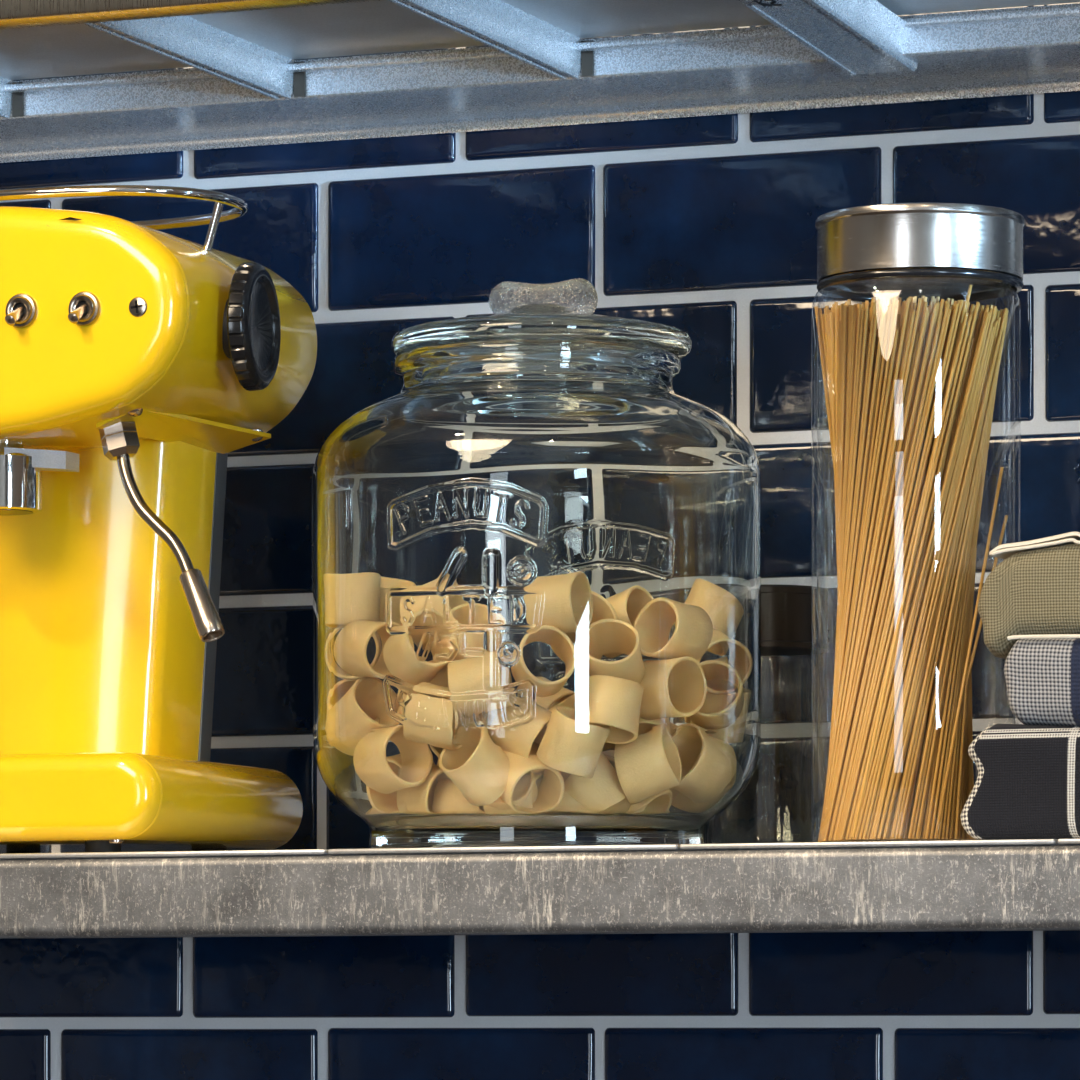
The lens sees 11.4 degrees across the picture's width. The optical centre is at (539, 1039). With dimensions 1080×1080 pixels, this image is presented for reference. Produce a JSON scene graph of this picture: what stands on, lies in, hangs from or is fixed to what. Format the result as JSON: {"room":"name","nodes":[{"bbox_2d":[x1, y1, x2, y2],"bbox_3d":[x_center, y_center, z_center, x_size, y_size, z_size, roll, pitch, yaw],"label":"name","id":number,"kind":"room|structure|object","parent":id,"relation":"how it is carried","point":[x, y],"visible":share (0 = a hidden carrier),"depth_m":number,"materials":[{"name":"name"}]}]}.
{"room":"kitchen","nodes":[
{"label":"kitchen","id":0,"kind":"room"},
{"bbox_2d":[0,2,1079,1079],"bbox_3d":[0.347,0.000,2.975,5.300,2.800,0.121,0,0,22],"label":"wall","id":1,"kind":"structure","parent":0,"point":[703,227],"depth_m":3.03,"materials":[{"name":"tile"}]},
{"bbox_2d":[0,0,1079,162],"bbox_3d":[0.025,-0.538,2.841,2.100,0.047,0.362,0,0,22],"label":"shelf","id":2,"kind":"object","parent":1,"relation":"attached to","point":[246,85],"visible":1,"depth_m":2.93,"materials":[{"name":"grey"}]},
{"bbox_2d":[0,838,1079,938],"bbox_3d":[0.025,-0.074,2.841,2.100,0.043,0.362,0,0,22],"label":"steel shelf","id":3,"kind":"object","parent":1,"relation":"attached to","point":[1003,884],"visible":1,"depth_m":2.66,"materials":[{"name":"metal"}]},
{"bbox_2d":[0,185,316,853],"bbox_3d":[-0.250,-0.270,2.875,0.252,0.349,0.208,0,0,22],"label":"espresso machine","id":4,"kind":"object","parent":3,"relation":"on","point":[135,356],"visible":0.98,"depth_m":2.83,"materials":[{"name":"yellow metal"}]},
{"bbox_2d":[5,293,37,327],"bbox_3d":[-0.268,-0.376,2.782,0.018,0.018,0.005,0,0,22],"label":"toggle switch","id":5,"kind":"object","parent":4,"relation":"attached to","point":[21,309],"depth_m":2.78,"materials":[{"name":"silver metal"}]},
{"bbox_2d":[68,291,100,325],"bbox_3d":[-0.234,-0.375,2.769,0.018,0.018,0.005,0,0,22],"label":"toggle switch","id":6,"kind":"object","parent":4,"relation":"attached to","point":[84,307],"depth_m":2.77,"materials":[{"name":"silver metal"}]},
{"bbox_2d":[313,278,760,847],"bbox_3d":[-0.002,-0.246,2.813,0.233,0.300,0.233,0,0,-28],"label":"glass jar","id":7,"kind":"object","parent":3,"relation":"on","point":[537,557],"visible":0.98,"depth_m":2.72,"materials":[{"name":"glass"}]},
{"bbox_2d":[704,584,828,843],"bbox_3d":[0.123,-0.170,2.929,0.068,0.149,0.068,0,0,22],"label":"glass canister","id":8,"kind":"object","parent":3,"relation":"on","point":[785,609],"visible":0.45,"depth_m":2.90,"materials":[{"name":"clear glass"}]},
{"bbox_2d":[811,202,1024,841],"bbox_3d":[0.190,-0.254,2.716,0.110,0.318,0.108,0,0,22],"label":"jar","id":9,"kind":"object","parent":3,"relation":"on","point":[901,250],"visible":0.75,"depth_m":2.68,"materials":[{"name":"clear glass"}]},
{"bbox_2d":[838,321,840,566],"bbox_3d":[0.151,-0.229,2.719,0.002,0.259,0.052,0,0,2],"label":"strand","id":10,"kind":"object","parent":9,"relation":"in","point":[839,361],"visible":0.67,"depth_m":2.70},
{"bbox_2d":[840,304,843,460],"bbox_3d":[0.151,-0.233,2.716,0.002,0.267,0.056,0,0,1],"label":"strand","id":11,"kind":"object","parent":9,"relation":"in","point":[841,304],"visible":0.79,"depth_m":2.70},
{"bbox_2d":[838,305,846,580],"bbox_3d":[0.151,-0.233,2.714,0.002,0.266,0.056,0,0,-2],"label":"strand","id":12,"kind":"object","parent":9,"relation":"in","point":[844,306],"visible":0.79,"depth_m":2.70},
{"bbox_2d":[833,305,854,689],"bbox_3d":[0.151,-0.233,2.711,0.002,0.266,0.056,0,0,-11],"label":"strand","id":13,"kind":"object","parent":9,"relation":"in","point":[853,306],"visible":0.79,"depth_m":2.70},
{"bbox_2d":[828,310,864,758],"bbox_3d":[0.152,-0.231,2.706,0.002,0.263,0.058,0,0,-18],"label":"strand","id":14,"kind":"object","parent":9,"relation":"in","point":[863,311],"visible":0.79,"depth_m":2.69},
{"bbox_2d":[835,308,857,662],"bbox_3d":[0.151,-0.232,2.710,0.002,0.265,0.054,0,0,-13],"label":"strand","id":15,"kind":"object","parent":9,"relation":"in","point":[856,309],"visible":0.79,"depth_m":2.70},
{"bbox_2d":[844,305,849,455],"bbox_3d":[0.152,-0.233,2.713,0.002,0.267,0.053,0,0,-5],"label":"strand","id":16,"kind":"object","parent":9,"relation":"in","point":[849,305],"visible":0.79,"depth_m":2.69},
{"bbox_2d":[845,305,851,434],"bbox_3d":[0.152,-0.233,2.713,0.002,0.266,0.056,0,0,-7],"label":"strand","id":17,"kind":"object","parent":9,"relation":"in","point":[850,305],"visible":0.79,"depth_m":2.69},
{"bbox_2d":[829,308,868,748],"bbox_3d":[0.153,-0.231,2.704,0.002,0.264,0.058,0,0,-20],"label":"strand","id":18,"kind":"object","parent":9,"relation":"in","point":[866,309],"visible":0.79,"depth_m":2.69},
{"bbox_2d":[828,302,875,761],"bbox_3d":[0.154,-0.233,2.702,0.002,0.266,0.059,0,0,-24],"label":"strand","id":19,"kind":"object","parent":9,"relation":"in","point":[874,303],"visible":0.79,"depth_m":2.69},
{"bbox_2d":[843,304,861,554],"bbox_3d":[0.152,-0.232,2.708,0.002,0.266,0.059,0,0,-14],"label":"strand","id":20,"kind":"object","parent":9,"relation":"in","point":[860,305],"visible":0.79,"depth_m":2.69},
{"bbox_2d":[829,314,877,753],"bbox_3d":[0.154,-0.230,2.701,0.002,0.260,0.058,0,0,-26],"label":"strand","id":21,"kind":"object","parent":9,"relation":"in","point":[875,315],"visible":0.79,"depth_m":2.69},
{"bbox_2d":[824,298,886,796],"bbox_3d":[0.156,-0.233,2.699,0.002,0.268,0.060,0,0,-30],"label":"strand","id":22,"kind":"object","parent":9,"relation":"in","point":[884,300],"visible":0.79,"depth_m":2.69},
{"bbox_2d":[818,329,898,841],"bbox_3d":[0.159,-0.226,2.695,0.002,0.252,0.059,0,0,-39],"label":"strand","id":23,"kind":"object","parent":9,"relation":"in","point":[896,330],"visible":0.95,"depth_m":2.69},
{"bbox_2d":[843,329,876,663],"bbox_3d":[0.155,-0.226,2.704,0.002,0.254,0.053,0,0,-26],"label":"strand","id":24,"kind":"object","parent":9,"relation":"in","point":[876,329],"visible":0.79,"depth_m":2.69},
{"bbox_2d":[823,307,897,804],"bbox_3d":[0.159,-0.232,2.697,0.002,0.264,0.062,0,0,-35],"label":"strand","id":25,"kind":"object","parent":9,"relation":"in","point":[897,307],"visible":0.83,"depth_m":2.70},
{"bbox_2d":[855,332,869,480],"bbox_3d":[0.155,-0.226,2.707,0.002,0.252,0.052,0,0,-20],"label":"strand","id":26,"kind":"object","parent":9,"relation":"in","point":[868,333],"visible":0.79,"depth_m":2.69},
{"bbox_2d":[826,334,900,841],"bbox_3d":[0.161,-0.225,2.697,0.002,0.250,0.053,0,0,-41],"label":"strand","id":27,"kind":"object","parent":9,"relation":"in","point":[899,335],"visible":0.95,"depth_m":2.68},
{"bbox_2d":[820,299,909,841],"bbox_3d":[0.162,-0.233,2.692,0.002,0.267,0.062,0,0,-43],"label":"strand","id":28,"kind":"object","parent":9,"relation":"in","point":[907,300],"visible":1,"depth_m":2.69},
{"bbox_2d":[854,336,877,577],"bbox_3d":[0.158,-0.225,2.707,0.002,0.250,0.050,0,0,-23],"label":"strand","id":29,"kind":"object","parent":9,"relation":"in","point":[877,336],"visible":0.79,"depth_m":2.69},
{"bbox_2d":[848,309,886,661],"bbox_3d":[0.159,-0.231,2.700,0.002,0.263,0.056,0,0,-28],"label":"strand","id":30,"kind":"object","parent":9,"relation":"in","point":[882,342],"visible":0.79,"depth_m":2.68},
{"bbox_2d":[839,305,897,698],"bbox_3d":[0.159,-0.232,2.695,0.002,0.264,0.060,0,0,-36],"label":"strand","id":31,"kind":"object","parent":9,"relation":"in","point":[895,306],"visible":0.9,"depth_m":2.68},
{"bbox_2d":[822,310,915,841],"bbox_3d":[0.164,-0.230,2.691,0.061,0.261,0.002,0,0,44],"label":"strand","id":32,"kind":"object","parent":9,"relation":"in","point":[913,312],"visible":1,"depth_m":2.68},
{"bbox_2d":[847,306,891,635],"bbox_3d":[0.158,-0.232,2.698,0.002,0.264,0.058,0,0,-33],"label":"strand","id":33,"kind":"object","parent":9,"relation":"in","point":[889,307],"visible":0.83,"depth_m":2.68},
{"bbox_2d":[827,306,912,841],"bbox_3d":[0.164,-0.231,2.692,0.057,0.264,0.002,0,0,45],"label":"strand","id":34,"kind":"object","parent":9,"relation":"in","point":[911,307],"visible":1,"depth_m":2.68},
{"bbox_2d":[821,333,919,841],"bbox_3d":[0.165,-0.225,2.692,0.059,0.251,0.002,0,0,38],"label":"strand","id":35,"kind":"object","parent":9,"relation":"in","point":[918,334],"visible":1,"depth_m":2.68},
{"bbox_2d":[844,315,896,665],"bbox_3d":[0.159,-0.229,2.695,0.002,0.260,0.057,0,0,-39],"label":"strand","id":36,"kind":"object","parent":9,"relation":"in","point":[896,315],"visible":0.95,"depth_m":2.69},
{"bbox_2d":[823,298,921,841],"bbox_3d":[0.165,-0.233,2.689,0.063,0.267,0.002,0,0,41],"label":"strand","id":37,"kind":"object","parent":9,"relation":"in","point":[919,299],"visible":1,"depth_m":2.69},
{"bbox_2d":[848,438,903,743],"bbox_3d":[0.169,-0.232,2.690,0.054,0.265,0.002,0,0,33],"label":"strand","id":38,"kind":"object","parent":9,"relation":"in","point":[861,677],"visible":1,"depth_m":2.69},
{"bbox_2d":[825,307,927,827],"bbox_3d":[0.167,-0.231,2.688,0.063,0.263,0.002,0,0,37],"label":"strand","id":39,"kind":"object","parent":9,"relation":"in","point":[926,308],"visible":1,"depth_m":2.68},
{"bbox_2d":[828,298,924,841],"bbox_3d":[0.168,-0.234,2.692,0.058,0.268,0.002,0,0,37],"label":"strand","id":40,"kind":"object","parent":9,"relation":"in","point":[923,299],"visible":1,"depth_m":2.69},
{"bbox_2d":[823,330,931,839],"bbox_3d":[0.168,-0.225,2.688,0.062,0.252,0.002,0,0,33],"label":"strand","id":41,"kind":"object","parent":9,"relation":"in","point":[930,331],"visible":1,"depth_m":2.67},
{"bbox_2d":[827,301,927,840],"bbox_3d":[0.167,-0.233,2.690,0.060,0.266,0.002,0,0,36],"label":"strand","id":42,"kind":"object","parent":9,"relation":"in","point":[925,303],"visible":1,"depth_m":2.68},
{"bbox_2d":[856,314,900,611],"bbox_3d":[0.161,-0.230,2.699,0.002,0.261,0.054,0,0,-40],"label":"strand","id":43,"kind":"object","parent":9,"relation":"in","point":[898,315],"visible":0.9,"depth_m":2.69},
{"bbox_2d":[823,303,937,840],"bbox_3d":[0.169,-0.232,2.686,0.064,0.265,0.002,0,0,31],"label":"strand","id":44,"kind":"object","parent":9,"relation":"in","point":[935,304],"visible":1,"depth_m":2.69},
{"bbox_2d":[849,302,912,677],"bbox_3d":[0.163,-0.233,2.693,0.060,0.266,0.002,0,0,45],"label":"strand","id":45,"kind":"object","parent":9,"relation":"in","point":[910,303],"visible":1,"depth_m":2.69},
{"bbox_2d":[828,323,940,840],"bbox_3d":[0.171,-0.227,2.686,0.061,0.255,0.002,0,0,28],"label":"strand","id":46,"kind":"object","parent":9,"relation":"in","point":[938,324],"visible":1,"depth_m":2.68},
{"bbox_2d":[832,299,943,840],"bbox_3d":[0.173,-0.233,2.686,0.061,0.267,0.002,0,0,27],"label":"strand","id":47,"kind":"object","parent":9,"relation":"in","point":[942,300],"visible":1,"depth_m":2.67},
{"bbox_2d":[829,304,948,840],"bbox_3d":[0.173,-0.232,2.685,0.064,0.265,0.002,0,0,25],"label":"strand","id":48,"kind":"object","parent":9,"relation":"in","point":[947,305],"visible":1,"depth_m":2.69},
{"bbox_2d":[832,303,949,840],"bbox_3d":[0.175,-0.232,2.686,0.062,0.265,0.002,0,0,23],"label":"strand","id":49,"kind":"object","parent":9,"relation":"in","point":[947,303],"visible":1,"depth_m":2.69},
{"bbox_2d":[834,309,950,840],"bbox_3d":[0.175,-0.231,2.684,0.062,0.262,0.002,0,0,23],"label":"strand","id":50,"kind":"object","parent":9,"relation":"in","point":[949,310],"visible":1,"depth_m":2.68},
{"bbox_2d":[839,308,950,840],"bbox_3d":[0.176,-0.231,2.686,0.060,0.263,0.002,0,0,21],"label":"strand","id":51,"kind":"object","parent":9,"relation":"in","point":[949,308],"visible":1,"depth_m":2.69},
{"bbox_2d":[836,304,958,839],"bbox_3d":[0.177,-0.232,2.684,0.063,0.265,0.002,0,0,20],"label":"strand","id":52,"kind":"object","parent":9,"relation":"in","point":[956,305],"visible":1,"depth_m":2.68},
{"bbox_2d":[865,311,929,662],"bbox_3d":[0.170,-0.231,2.691,0.057,0.262,0.002,0,0,35],"label":"strand","id":53,"kind":"object","parent":9,"relation":"in","point":[925,329],"visible":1,"depth_m":2.68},
{"bbox_2d":[844,310,953,840],"bbox_3d":[0.178,-0.231,2.687,0.058,0.263,0.002,0,0,18],"label":"strand","id":54,"kind":"object","parent":9,"relation":"in","point":[952,311],"visible":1,"depth_m":2.68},
{"bbox_2d":[838,300,962,839],"bbox_3d":[0.179,-0.233,2.683,0.064,0.267,0.002,0,0,16],"label":"strand","id":55,"kind":"object","parent":9,"relation":"in","point":[961,301],"visible":1,"depth_m":2.68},
{"bbox_2d":[843,323,962,839],"bbox_3d":[0.181,-0.228,2.685,0.062,0.256,0.002,0,0,14],"label":"strand","id":56,"kind":"object","parent":9,"relation":"in","point":[962,323],"visible":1,"depth_m":2.69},
{"bbox_2d":[815,296,993,841],"bbox_3d":[0.186,-0.236,2.721,0.089,0.273,0.087,0,0,16],"label":"bundle","id":57,"kind":"object","parent":9,"relation":"in","point":[828,327],"visible":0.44,"depth_m":2.70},
{"bbox_2d":[840,312,968,839],"bbox_3d":[0.181,-0.230,2.683,0.065,0.261,0.002,0,0,13],"label":"strand","id":58,"kind":"object","parent":9,"relation":"in","point":[966,314],"visible":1,"depth_m":2.68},
{"bbox_2d":[874,302,939,620],"bbox_3d":[0.172,-0.232,2.689,0.061,0.266,0.002,0,0,32],"label":"strand","id":59,"kind":"object","parent":9,"relation":"in","point":[938,303],"visible":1,"depth_m":2.68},
{"bbox_2d":[848,300,966,839],"bbox_3d":[0.182,-0.233,2.685,0.060,0.267,0.002,0,0,11],"label":"strand","id":60,"kind":"object","parent":9,"relation":"in","point":[965,302],"visible":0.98,"depth_m":2.68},
{"bbox_2d":[845,315,971,839],"bbox_3d":[0.183,-0.230,2.683,0.064,0.260,0.002,0,0,9],"label":"strand","id":61,"kind":"object","parent":9,"relation":"in","point":[970,316],"visible":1,"depth_m":2.68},
{"bbox_2d":[862,394,958,839],"bbox_3d":[0.188,-0.229,2.686,0.057,0.260,0.002,0,0,-3],"label":"strand","id":62,"kind":"object","parent":9,"relation":"in","point":[943,463],"visible":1,"depth_m":2.69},
{"bbox_2d":[851,285,971,836],"bbox_3d":[0.184,-0.237,2.668,0.069,0.276,0.002,0,0,-26],"label":"strand","id":63,"kind":"object","parent":9,"relation":"in","point":[970,286],"visible":1,"depth_m":2.67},
{"bbox_2d":[849,311,973,839],"bbox_3d":[0.185,-0.231,2.684,0.064,0.263,0.002,0,0,5],"label":"strand","id":64,"kind":"object","parent":9,"relation":"in","point":[916,556],"visible":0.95,"depth_m":2.68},
{"bbox_2d":[889,419,936,629],"bbox_3d":[0.181,-0.232,2.687,0.058,0.266,0.002,0,0,15],"label":"strand","id":65,"kind":"object","parent":9,"relation":"in","point":[936,419],"visible":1,"depth_m":2.69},
{"bbox_2d":[852,311,976,839],"bbox_3d":[0.186,-0.231,2.683,0.062,0.262,0.002,0,0,7],"label":"strand","id":66,"kind":"object","parent":9,"relation":"in","point":[975,312],"visible":1,"depth_m":2.68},
{"bbox_2d":[858,304,973,839],"bbox_3d":[0.187,-0.233,2.687,0.058,0.266,0.002,0,0,4],"label":"strand","id":67,"kind":"object","parent":9,"relation":"in","point":[972,305],"visible":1,"depth_m":2.69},
{"bbox_2d":[859,308,978,839],"bbox_3d":[0.189,-0.233,2.687,0.060,0.267,0.002,0,0,0],"label":"strand","id":68,"kind":"object","parent":9,"relation":"in","point":[978,308],"visible":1,"depth_m":2.69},
{"bbox_2d":[854,312,989,839],"bbox_3d":[0.190,-0.231,2.683,0.067,0.262,0.002,0,0,3],"label":"strand","id":69,"kind":"object","parent":9,"relation":"in","point":[987,313],"visible":1,"depth_m":2.68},
{"bbox_2d":[858,310,987,839],"bbox_3d":[0.190,-0.231,2.683,0.065,0.263,0.002,0,0,0],"label":"strand","id":70,"kind":"object","parent":9,"relation":"in","point":[986,311],"visible":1,"depth_m":2.68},
{"bbox_2d":[865,305,983,839],"bbox_3d":[0.191,-0.233,2.688,0.060,0.266,0.002,0,0,-3],"label":"strand","id":71,"kind":"object","parent":9,"relation":"in","point":[982,306],"visible":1,"depth_m":2.69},
{"bbox_2d":[862,308,988,839],"bbox_3d":[0.192,-0.232,2.684,0.064,0.265,0.002,0,0,-3],"label":"strand","id":72,"kind":"object","parent":9,"relation":"in","point":[932,547],"visible":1,"depth_m":2.68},
{"bbox_2d":[911,311,942,462],"bbox_3d":[0.172,-0.230,2.688,0.062,0.261,0.002,0,0,28],"label":"strand","id":73,"kind":"object","parent":9,"relation":"in","point":[942,311],"visible":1,"depth_m":2.68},
{"bbox_2d":[861,310,992,839],"bbox_3d":[0.192,-0.231,2.685,0.066,0.263,0.002,0,0,0],"label":"strand","id":74,"kind":"object","parent":9,"relation":"in","point":[990,311],"visible":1,"depth_m":2.69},
{"bbox_2d":[902,571,952,839],"bbox_3d":[0.205,-0.233,2.696,0.058,0.267,0.002,0,0,-31],"label":"strand","id":75,"kind":"object","parent":9,"relation":"in","point":[919,753],"visible":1,"depth_m":2.68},
{"bbox_2d":[915,691,940,836],"bbox_3d":[0.210,-0.233,2.698,0.061,0.268,0.002,0,0,-37],"label":"strand","id":76,"kind":"object","parent":9,"relation":"in","point":[940,691],"visible":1,"depth_m":2.68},
{"bbox_2d":[872,354,985,838],"bbox_3d":[0.195,-0.229,2.685,0.062,0.260,0.002,0,0,-11],"label":"strand","id":77,"kind":"object","parent":9,"relation":"in","point":[952,495],"visible":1,"depth_m":2.68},
{"bbox_2d":[869,305,988,839],"bbox_3d":[0.194,-0.233,2.688,0.061,0.267,0.002,0,0,-6],"label":"strand","id":78,"kind":"object","parent":9,"relation":"in","point":[987,306],"visible":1,"depth_m":2.69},
{"bbox_2d":[901,301,959,579],"bbox_3d":[0.181,-0.233,2.686,0.057,0.267,0.002,0,0,12],"label":"strand","id":79,"kind":"object","parent":9,"relation":"in","point":[958,301],"visible":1,"depth_m":2.68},
{"bbox_2d":[870,308,992,839],"bbox_3d":[0.195,-0.232,2.685,0.063,0.265,0.002,0,0,-7],"label":"strand","id":80,"kind":"object","parent":9,"relation":"in","point":[991,309],"visible":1,"depth_m":2.68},
{"bbox_2d":[866,306,996,839],"bbox_3d":[0.195,-0.233,2.686,0.066,0.266,0.002,0,0,-5],"label":"strand","id":81,"kind":"object","parent":9,"relation":"in","point":[994,307],"visible":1,"depth_m":2.69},
{"bbox_2d":[874,326,993,839],"bbox_3d":[0.196,-0.228,2.686,0.063,0.256,0.002,0,0,-9],"label":"strand","id":82,"kind":"object","parent":9,"relation":"in","point":[992,329],"visible":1,"depth_m":2.69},
{"bbox_2d":[922,682,946,839],"bbox_3d":[0.209,-0.226,2.699,0.054,0.253,0.002,0,0,-44],"label":"strand","id":83,"kind":"object","parent":9,"relation":"in","point":[936,747],"visible":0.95,"depth_m":2.68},
{"bbox_2d":[877,317,994,839],"bbox_3d":[0.197,-0.231,2.688,0.062,0.263,0.002,0,0,-13],"label":"strand","id":84,"kind":"object","parent":9,"relation":"in","point":[994,317],"visible":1,"depth_m":2.68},
{"bbox_2d":[877,320,997,836],"bbox_3d":[0.198,-0.229,2.686,0.063,0.259,0.002,0,0,-13],"label":"strand","id":85,"kind":"object","parent":9,"relation":"in","point":[995,321],"visible":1,"depth_m":2.69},
{"bbox_2d":[877,336,1000,838],"bbox_3d":[0.199,-0.225,2.686,0.065,0.252,0.002,0,0,-14],"label":"strand","id":86,"kind":"object","parent":9,"relation":"in","point":[999,337],"visible":1,"depth_m":2.69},
{"bbox_2d":[909,488,969,839],"bbox_3d":[0.207,-0.233,2.697,0.058,0.266,0.002,0,0,-34],"label":"strand","id":87,"kind":"object","parent":9,"relation":"in","point":[942,642],"visible":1,"depth_m":2.69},
{"bbox_2d":[882,310,996,838],"bbox_3d":[0.199,-0.232,2.688,0.060,0.265,0.002,0,0,-15],"label":"strand","id":88,"kind":"object","parent":9,"relation":"in","point":[996,310],"visible":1,"depth_m":2.68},
{"bbox_2d":[928,665,953,839],"bbox_3d":[0.212,-0.232,2.703,0.002,0.265,0.057,0,0,42],"label":"strand","id":89,"kind":"object","parent":9,"relation":"in","point":[953,665],"visible":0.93,"depth_m":2.69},
{"bbox_2d":[883,317,1000,838],"bbox_3d":[0.200,-0.230,2.688,0.064,0.262,0.002,0,0,-18],"label":"strand","id":90,"kind":"object","parent":9,"relation":"in","point":[999,318],"visible":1,"depth_m":2.68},
{"bbox_2d":[894,375,992,838],"bbox_3d":[0.204,-0.232,2.690,0.063,0.264,0.002,0,0,-25],"label":"strand","id":91,"kind":"object","parent":9,"relation":"in","point":[964,507],"visible":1,"depth_m":2.69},
{"bbox_2d":[890,309,1001,838],"bbox_3d":[0.203,-0.233,2.691,0.063,0.266,0.002,0,0,-22],"label":"strand","id":92,"kind":"object","parent":9,"relation":"in","point":[1000,309],"visible":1,"depth_m":2.68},
{"bbox_2d":[886,308,1007,838],"bbox_3d":[0.202,-0.233,2.689,0.066,0.266,0.002,0,0,-16],"label":"strand","id":93,"kind":"object","parent":9,"relation":"in","point":[1005,309],"visible":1,"depth_m":2.69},
{"bbox_2d":[891,310,1003,838],"bbox_3d":[0.203,-0.232,2.689,0.063,0.265,0.002,0,0,-22],"label":"strand","id":94,"kind":"object","parent":9,"relation":"in","point":[1002,311],"visible":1,"depth_m":2.68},
{"bbox_2d":[901,310,999,838],"bbox_3d":[0.204,-0.233,2.693,0.060,0.266,0.002,0,0,-29],"label":"strand","id":95,"kind":"object","parent":9,"relation":"in","point":[998,311],"visible":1,"depth_m":2.68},
{"bbox_2d":[898,330,1004,838],"bbox_3d":[0.205,-0.228,2.692,0.063,0.256,0.002,0,0,-28],"label":"strand","id":96,"kind":"object","parent":9,"relation":"in","point":[1003,332],"visible":1,"depth_m":2.69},
{"bbox_2d":[941,643,964,839],"bbox_3d":[0.215,-0.232,2.708,0.002,0.265,0.060,0,0,32],"label":"strand","id":97,"kind":"object","parent":9,"relation":"in","point":[949,776],"visible":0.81,"depth_m":2.69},
{"bbox_2d":[925,474,981,838],"bbox_3d":[0.213,-0.233,2.700,0.061,0.266,0.002,0,0,-45],"label":"strand","id":98,"kind":"object","parent":9,"relation":"in","point":[966,569],"visible":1,"depth_m":2.69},
{"bbox_2d":[911,382,995,838],"bbox_3d":[0.209,-0.231,2.695,0.062,0.263,0.002,0,0,-35],"label":"strand","id":99,"kind":"object","parent":9,"relation":"in","point":[942,674],"visible":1,"depth_m":2.69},
{"bbox_2d":[952,720,961,839],"bbox_3d":[0.215,-0.232,2.713,0.002,0.264,0.055,0,0,22],"label":"strand","id":100,"kind":"object","parent":9,"relation":"in","point":[953,830],"visible":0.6,"depth_m":2.69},
{"bbox_2d":[908,310,1008,838],"bbox_3d":[0.209,-0.233,2.693,0.063,0.267,0.002,0,0,-33],"label":"strand","id":101,"kind":"object","parent":9,"relation":"in","point":[1004,327],"visible":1,"depth_m":2.69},
{"bbox_2d":[945,570,973,839],"bbox_3d":[0.216,-0.231,2.709,0.002,0.263,0.059,0,0,30],"label":"strand","id":102,"kind":"object","parent":9,"relation":"in","point":[965,644],"visible":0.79,"depth_m":2.69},
{"bbox_2d":[915,325,1006,838],"bbox_3d":[0.210,-0.229,2.696,0.061,0.260,0.002,0,0,-38],"label":"strand","id":103,"kind":"object","parent":9,"relation":"in","point":[977,489],"visible":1,"depth_m":2.69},
{"bbox_2d":[948,572,973,839],"bbox_3d":[0.216,-0.225,2.710,0.002,0.251,0.056,0,0,26],"label":"strand","id":104,"kind":"object","parent":9,"relation":"in","point":[960,718],"visible":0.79,"depth_m":2.69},
{"bbox_2d":[930,409,992,838],"bbox_3d":[0.214,-0.231,2.701,0.002,0.262,0.060,0,0,42],"label":"strand","id":105,"kind":"object","parent":9,"relation":"in","point":[980,488],"visible":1,"depth_m":2.69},
{"bbox_2d":[937,464,986,839],"bbox_3d":[0.216,-0.233,2.705,0.002,0.268,0.061,0,0,38],"label":"strand","id":106,"kind":"object","parent":9,"relation":"in","point":[953,723],"visible":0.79,"depth_m":2.69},
{"bbox_2d":[919,318,1007,838],"bbox_3d":[0.211,-0.232,2.698,0.063,0.264,0.002,0,0,-40],"label":"strand","id":107,"kind":"object","parent":9,"relation":"in","point":[1007,318],"visible":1,"depth_m":2.69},
{"bbox_2d":[932,358,996,704],"bbox_3d":[0.207,-0.226,2.695,0.058,0.253,0.002,0,0,-33],"label":"strand","id":108,"kind":"object","parent":9,"relation":"in","point":[996,358],"visible":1,"depth_m":2.69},
{"bbox_2d":[961,691,968,839],"bbox_3d":[0.217,-0.231,2.720,0.002,0.263,0.057,0,0,13],"label":"strand","id":109,"kind":"object","parent":9,"relation":"in","point":[965,759],"visible":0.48,"depth_m":2.70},
{"bbox_2d":[954,546,976,839],"bbox_3d":[0.217,-0.227,2.712,0.002,0.255,0.056,0,0,22],"label":"strand","id":110,"kind":"object","parent":9,"relation":"in","point":[970,623],"visible":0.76,"depth_m":2.70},
{"bbox_2d":[934,379,997,839],"bbox_3d":[0.215,-0.231,2.704,0.002,0.263,0.061,0,0,39],"label":"strand","id":111,"kind":"object","parent":9,"relation":"in","point":[974,547],"visible":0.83,"depth_m":2.70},
{"bbox_2d":[957,548,976,839],"bbox_3d":[0.218,-0.233,2.716,0.002,0.267,0.059,0,0,20],"label":"strand","id":112,"kind":"object","parent":9,"relation":"in","point":[961,792],"visible":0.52,"depth_m":2.70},
{"bbox_2d":[934,467,1003,838],"bbox_3d":[0.213,-0.192,2.681,0.038,0.186,0.002,0,0,-21],"label":"strand","id":113,"kind":"object","parent":9,"relation":"in","point":[1001,468],"visible":1,"depth_m":2.68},
{"bbox_2d":[963,515,1007,701],"bbox_3d":[0.214,-0.182,2.703,0.052,0.165,0.002,0,0,-36],"label":"strand","id":114,"kind":"object","parent":9,"relation":"in","point":[1006,516],"visible":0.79,"depth_m":2.71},
{"bbox_2d":[960,724,1079,839],"bbox_3d":[0.290,-0.125,2.654,0.129,0.058,0.171,0,0,22],"label":"kitchen towel","id":115,"kind":"object","parent":3,"relation":"on","point":[1027,785],"visible":0.98,"depth_m":2.59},
{"bbox_2d":[1004,634,1079,725],"bbox_3d":[0.298,-0.172,2.648,0.105,0.047,0.166,0,0,22],"label":"kitchen towel","id":116,"kind":"object","parent":115,"relation":"on","point":[1042,672],"visible":1,"depth_m":2.58,"materials":[{"name":"grey fabric"}]},
{"bbox_2d":[978,532,1079,658],"bbox_3d":[0.291,-0.214,2.654,0.116,0.058,0.166,0,0,22],"label":"kitchen towel","id":117,"kind":"object","parent":116,"relation":"on","point":[1035,589],"visible":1,"depth_m":2.59,"materials":[{"name":"beige fabric"}]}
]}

